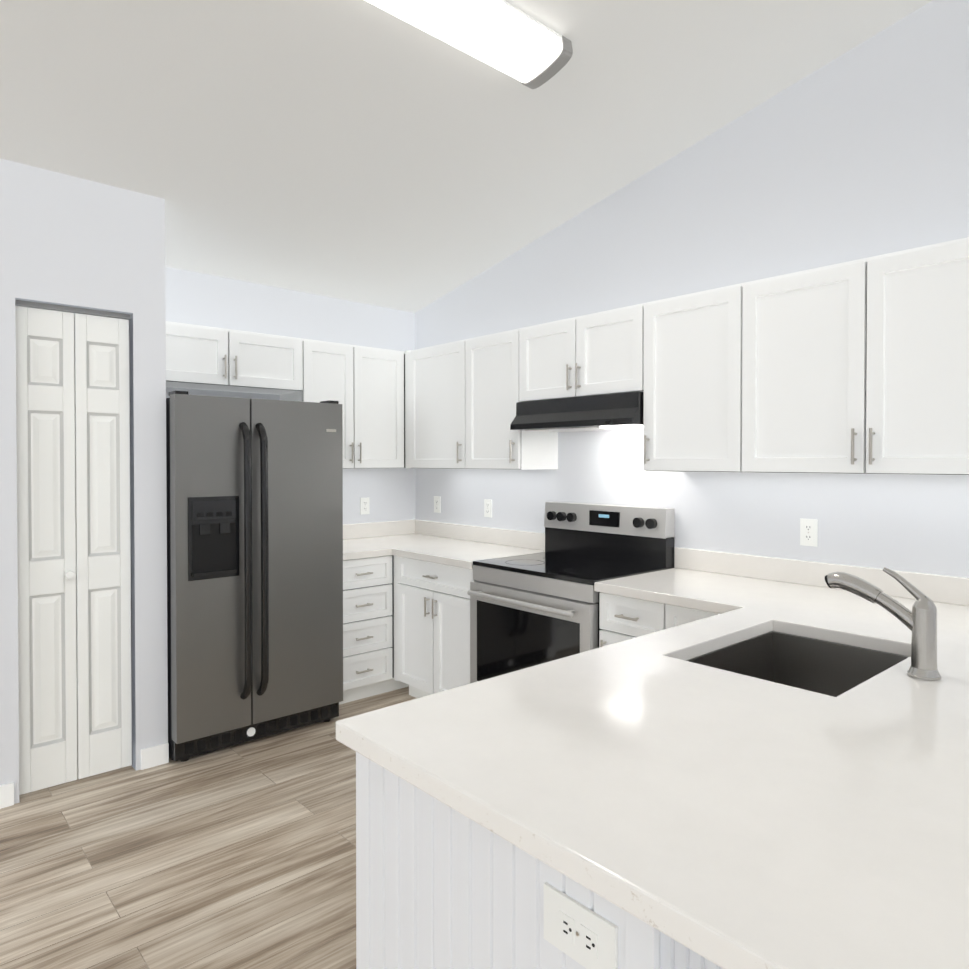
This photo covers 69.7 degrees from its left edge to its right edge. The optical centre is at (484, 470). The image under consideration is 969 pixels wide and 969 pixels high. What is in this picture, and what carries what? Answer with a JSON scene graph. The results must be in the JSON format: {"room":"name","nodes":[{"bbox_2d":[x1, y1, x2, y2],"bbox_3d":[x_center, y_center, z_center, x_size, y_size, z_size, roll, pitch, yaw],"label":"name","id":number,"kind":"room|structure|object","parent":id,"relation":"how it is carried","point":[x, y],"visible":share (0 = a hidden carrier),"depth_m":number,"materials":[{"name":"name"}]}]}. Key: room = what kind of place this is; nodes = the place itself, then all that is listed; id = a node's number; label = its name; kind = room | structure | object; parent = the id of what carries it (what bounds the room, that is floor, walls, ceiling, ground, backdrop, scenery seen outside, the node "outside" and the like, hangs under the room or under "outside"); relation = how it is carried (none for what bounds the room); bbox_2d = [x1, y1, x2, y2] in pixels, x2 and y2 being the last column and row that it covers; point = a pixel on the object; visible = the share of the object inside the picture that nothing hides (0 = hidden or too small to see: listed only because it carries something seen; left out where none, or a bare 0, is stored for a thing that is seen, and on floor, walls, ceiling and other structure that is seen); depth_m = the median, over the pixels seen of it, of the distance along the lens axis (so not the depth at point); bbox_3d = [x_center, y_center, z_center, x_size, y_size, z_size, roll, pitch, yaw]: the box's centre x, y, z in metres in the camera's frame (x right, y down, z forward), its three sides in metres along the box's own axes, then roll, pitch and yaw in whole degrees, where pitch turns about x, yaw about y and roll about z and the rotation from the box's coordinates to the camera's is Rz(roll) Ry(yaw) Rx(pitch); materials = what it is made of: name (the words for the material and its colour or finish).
{"room":"kitchen","nodes":[
{"label":"kitchen","id":0,"kind":"room"},
{"bbox_2d":[0,158,171,803],"bbox_3d":[-3.434,-0.781,1.670,5.043,4.400,0.100,-1,1,-42],"label":"wall","id":1,"kind":"structure","parent":0,"point":[65,238],"depth_m":3.15,"materials":[{"name":"white paint"}]},
{"bbox_2d":[0,782,13,808],"bbox_3d":[-3.614,1.375,1.458,4.395,0.095,0.017,-1,1,-42],"label":"baseboard","id":2,"kind":"structure","parent":1,"relation":"attached to","point":[6,790],"depth_m":2.90,"materials":[{"name":"white paint"}]},
{"bbox_2d":[15,306,131,794],"bbox_3d":[-1.821,0.345,3.108,0.448,2.088,0.072,-1,1,-42],"label":"pantry door","id":3,"kind":"structure","parent":1,"relation":"in","point":[73,522],"depth_m":3.10,"materials":[{"name":"white paint"}]},
{"bbox_2d":[12,295,137,802],"bbox_3d":[-1.826,0.334,3.114,0.475,2.135,0.101,-1,1,-42],"label":"door frame","id":4,"kind":"structure","parent":1,"relation":"attached to","point":[64,308],"depth_m":3.12,"materials":[{"name":"white paint"}]},
{"bbox_2d":[0,686,416,968],"bbox_3d":[-0.798,1.488,0.209,7.240,0.100,7.240,-1,1,-42],"label":"floor","id":5,"kind":"structure","parent":0,"point":[241,856],"depth_m":2.50,"materials":[{"name":"wood"}]},
{"bbox_2d":[166,390,342,761],"bbox_3d":[-1.337,0.506,3.800,0.884,1.773,0.840,-1,1,-42],"label":"refrigerator","id":6,"kind":"object","parent":5,"relation":"on","point":[254,569],"visible":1,"depth_m":3.46,"materials":[{"name":"black"}]},
{"bbox_2d":[339,555,394,704],"bbox_3d":[-0.684,0.949,4.541,1.054,0.868,0.660,-1,1,-42],"label":"base cabinet","id":7,"kind":"object","parent":5,"relation":"on","point":[368,583],"depth_m":4.17,"materials":[{"name":"white paint"}]},
{"bbox_2d":[343,523,391,559],"bbox_3d":[-0.937,0.445,4.320,0.391,0.142,0.645,-1,1,-42],"label":"countertop","id":8,"kind":"structure","parent":7,"relation":"on","point":[359,541],"depth_m":4.61,"materials":[{"name":"stone"}]},
{"bbox_2d":[364,519,544,568],"bbox_3d":[-0.298,0.444,4.395,0.663,0.142,1.382,-1,1,-42],"label":"countertop","id":9,"kind":"structure","parent":7,"relation":"on","point":[458,545],"depth_m":4.39,"materials":[{"name":"stone"}]},
{"bbox_2d":[368,647,741,866],"bbox_3d":[0.299,0.532,1.436,0.921,0.040,0.420,-1,1,-42],"label":"countertop","id":10,"kind":"structure","parent":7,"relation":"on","point":[484,764],"depth_m":1.33,"materials":[{"name":"stone"}]},
{"bbox_2d":[768,565,968,640],"bbox_3d":[1.400,0.469,2.415,0.760,0.142,0.420,-1,1,-42],"label":"countertop","id":11,"kind":"structure","parent":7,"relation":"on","point":[805,605],"depth_m":2.62,"materials":[{"name":"stone"}]},
{"bbox_2d":[395,556,475,697],"bbox_3d":[-0.077,0.954,4.189,0.616,0.868,0.760,-1,1,-42],"label":"base cabinet","id":12,"kind":"object","parent":5,"relation":"on","point":[432,600],"depth_m":3.98,"materials":[{"name":"white paint"}]},
{"bbox_2d":[467,501,674,683],"bbox_3d":[0.411,0.793,3.551,0.716,1.205,0.816,-1,1,-42],"label":"range","id":13,"kind":"object","parent":5,"relation":"on","point":[529,610],"visible":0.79,"depth_m":3.48,"materials":[{"name":"silver metal"}]},
{"bbox_2d":[599,592,719,647],"bbox_3d":[0.973,0.969,3.009,0.616,0.868,0.720,-1,1,-42],"label":"base cabinet","id":14,"kind":"object","parent":5,"relation":"on","point":[621,618],"depth_m":2.93,"materials":[{"name":"white paint"}]},
{"bbox_2d":[336,595,775,757],"bbox_3d":[0.613,0.523,2.131,2.313,0.040,0.173,-1,1,-42],"label":"countertop","id":15,"kind":"structure","parent":14,"relation":"on","point":[735,623],"depth_m":1.75,"materials":[{"name":"stone"}]},
{"bbox_2d":[594,547,819,610],"bbox_3d":[0.941,0.461,3.016,0.645,0.142,0.670,-1,1,-42],"label":"countertop","id":16,"kind":"structure","parent":14,"relation":"on","point":[699,579],"depth_m":3.05,"materials":[{"name":"stone"}]},
{"bbox_2d":[643,922,722,968],"bbox_3d":[1.167,0.987,1.546,2.270,0.868,0.284,-1,1,-42],"label":"base cabinet","id":17,"kind":"object","parent":5,"relation":"on","point":[660,951],"depth_m":0.89,"materials":[{"name":"white paint"}]},
{"bbox_2d":[544,882,617,968],"bbox_3d":[0.132,0.653,0.982,0.008,0.082,0.132,-1,1,-42],"label":"electrical outlet","id":18,"kind":"object","parent":17,"relation":"attached to","point":[582,935],"visible":1,"depth_m":0.98,"materials":[{"name":"white plastic"}]},
{"bbox_2d":[540,587,968,968],"bbox_3d":[1.117,0.479,1.564,2.313,0.142,0.449,-1,1,-42],"label":"countertop","id":19,"kind":"structure","parent":17,"relation":"on","point":[718,817],"depth_m":1.04,"materials":[{"name":"stone"}]},
{"bbox_2d":[686,631,908,696],"bbox_3d":[0.879,0.651,1.955,0.680,0.207,0.495,-1,1,-42],"label":"sink","id":20,"kind":"object","parent":19,"relation":"in","point":[833,669],"visible":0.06,"depth_m":2.21,"materials":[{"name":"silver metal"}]},
{"bbox_2d":[825,567,940,680],"bbox_3d":[1.016,0.378,1.789,0.072,0.259,0.272,-1,1,-42],"label":"faucet","id":21,"kind":"object","parent":19,"relation":"on","point":[919,621],"visible":1,"depth_m":1.72,"materials":[{"name":"silver metal"}]},
{"bbox_2d":[172,268,415,523],"bbox_3d":[-3.168,-0.795,2.837,6.990,4.400,0.120,-1,1,-42],"label":"wall","id":22,"kind":"structure","parent":0,"point":[201,299],"depth_m":4.60,"materials":[{"name":"white paint"}]},
{"bbox_2d":[166,321,301,396],"bbox_3d":[-1.523,-0.631,4.002,0.882,0.318,0.321,-1,1,-42],"label":"upper cabinet","id":23,"kind":"object","parent":22,"relation":"attached to","point":[197,356],"depth_m":3.90,"materials":[{"name":"white paint"}]},
{"bbox_2d":[280,339,409,468],"bbox_3d":[-0.784,-0.405,4.632,1.058,0.786,0.366,-1,1,-42],"label":"upper cabinet","id":24,"kind":"object","parent":22,"relation":"attached to","point":[369,383],"depth_m":4.47,"materials":[{"name":"white paint"}]},
{"bbox_2d":[360,497,369,514],"bbox_3d":[-0.831,0.250,4.843,0.072,0.116,0.008,-1,1,-42],"label":"electrical outlet","id":25,"kind":"object","parent":22,"relation":"attached to","point":[364,506],"visible":1,"depth_m":4.84,"materials":[{"name":"white plastic"}]},
{"bbox_2d":[0,0,931,312],"bbox_3d":[-0.798,-1.867,0.167,7.240,1.599,7.240,-1,1,-42],"label":"ceiling","id":26,"kind":"structure","parent":0,"point":[360,152],"depth_m":2.90,"materials":[{"name":"white paint"}]},
{"bbox_2d":[365,0,572,88],"bbox_3d":[-0.214,-1.557,2.275,1.251,0.117,0.233,-1,1,-42],"label":"ceiling light","id":27,"kind":"object","parent":26,"relation":"attached to","point":[507,38],"visible":1,"depth_m":2.45,"materials":[{"name":"white plastic"}]},
{"bbox_2d":[416,0,968,577],"bbox_3d":[1.862,-0.792,2.547,0.120,4.400,7.240,-1,1,-42],"label":"wall","id":28,"kind":"structure","parent":0,"point":[860,152],"depth_m":3.11,"materials":[{"name":"white paint"}]},
{"bbox_2d":[434,496,440,512],"bbox_3d":[-0.336,0.243,4.933,0.008,0.116,0.072,-1,1,-42],"label":"electrical outlet","id":29,"kind":"object","parent":28,"relation":"attached to","point":[437,504],"visible":1,"depth_m":4.92,"materials":[{"name":"white plastic"}]},
{"bbox_2d":[406,329,557,469],"bbox_3d":[-0.053,-0.401,4.366,0.320,0.786,1.091,-1,1,-42],"label":"upper cabinet","id":30,"kind":"object","parent":28,"relation":"attached to","point":[462,395],"depth_m":4.16,"materials":[{"name":"white paint"}]},
{"bbox_2d":[484,499,491,517],"bbox_3d":[0.022,0.249,4.531,0.008,0.116,0.072,-1,1,-42],"label":"electrical outlet","id":31,"kind":"object","parent":28,"relation":"attached to","point":[487,507],"visible":1,"depth_m":4.53,"materials":[{"name":"white plastic"}]},
{"bbox_2d":[518,304,641,401],"bbox_3d":[0.583,-0.579,3.649,0.320,0.412,0.822,-1,1,-42],"label":"upper cabinet","id":32,"kind":"object","parent":28,"relation":"attached to","point":[600,353],"depth_m":3.51,"materials":[{"name":"white paint"}]},
{"bbox_2d":[510,391,643,431],"bbox_3d":[0.555,-0.291,3.628,0.392,0.157,0.812,-1,1,-42],"label":"range hood","id":33,"kind":"object","parent":32,"relation":"attached to","point":[618,411],"visible":0.83,"depth_m":3.47,"materials":[{"name":"black metal"}]},
{"bbox_2d":[642,283,741,471],"bbox_3d":[1.018,-0.386,3.163,0.320,0.786,0.487,-1,1,-42],"label":"upper cabinet","id":34,"kind":"object","parent":28,"relation":"attached to","point":[692,343],"depth_m":3.05,"materials":[{"name":"white paint"}]},
{"bbox_2d":[800,518,817,546],"bbox_3d":[1.392,0.268,2.991,0.008,0.116,0.072,-1,1,-42],"label":"electrical outlet","id":35,"kind":"object","parent":28,"relation":"attached to","point":[808,532],"visible":1,"depth_m":2.99,"materials":[{"name":"white plastic"}]},
{"bbox_2d":[742,237,968,474],"bbox_3d":[1.497,-0.380,2.625,0.320,0.786,0.954,-1,1,-42],"label":"upper cabinet","id":36,"kind":"object","parent":28,"relation":"attached to","point":[860,366],"depth_m":2.53,"materials":[{"name":"white paint"}]}
]}

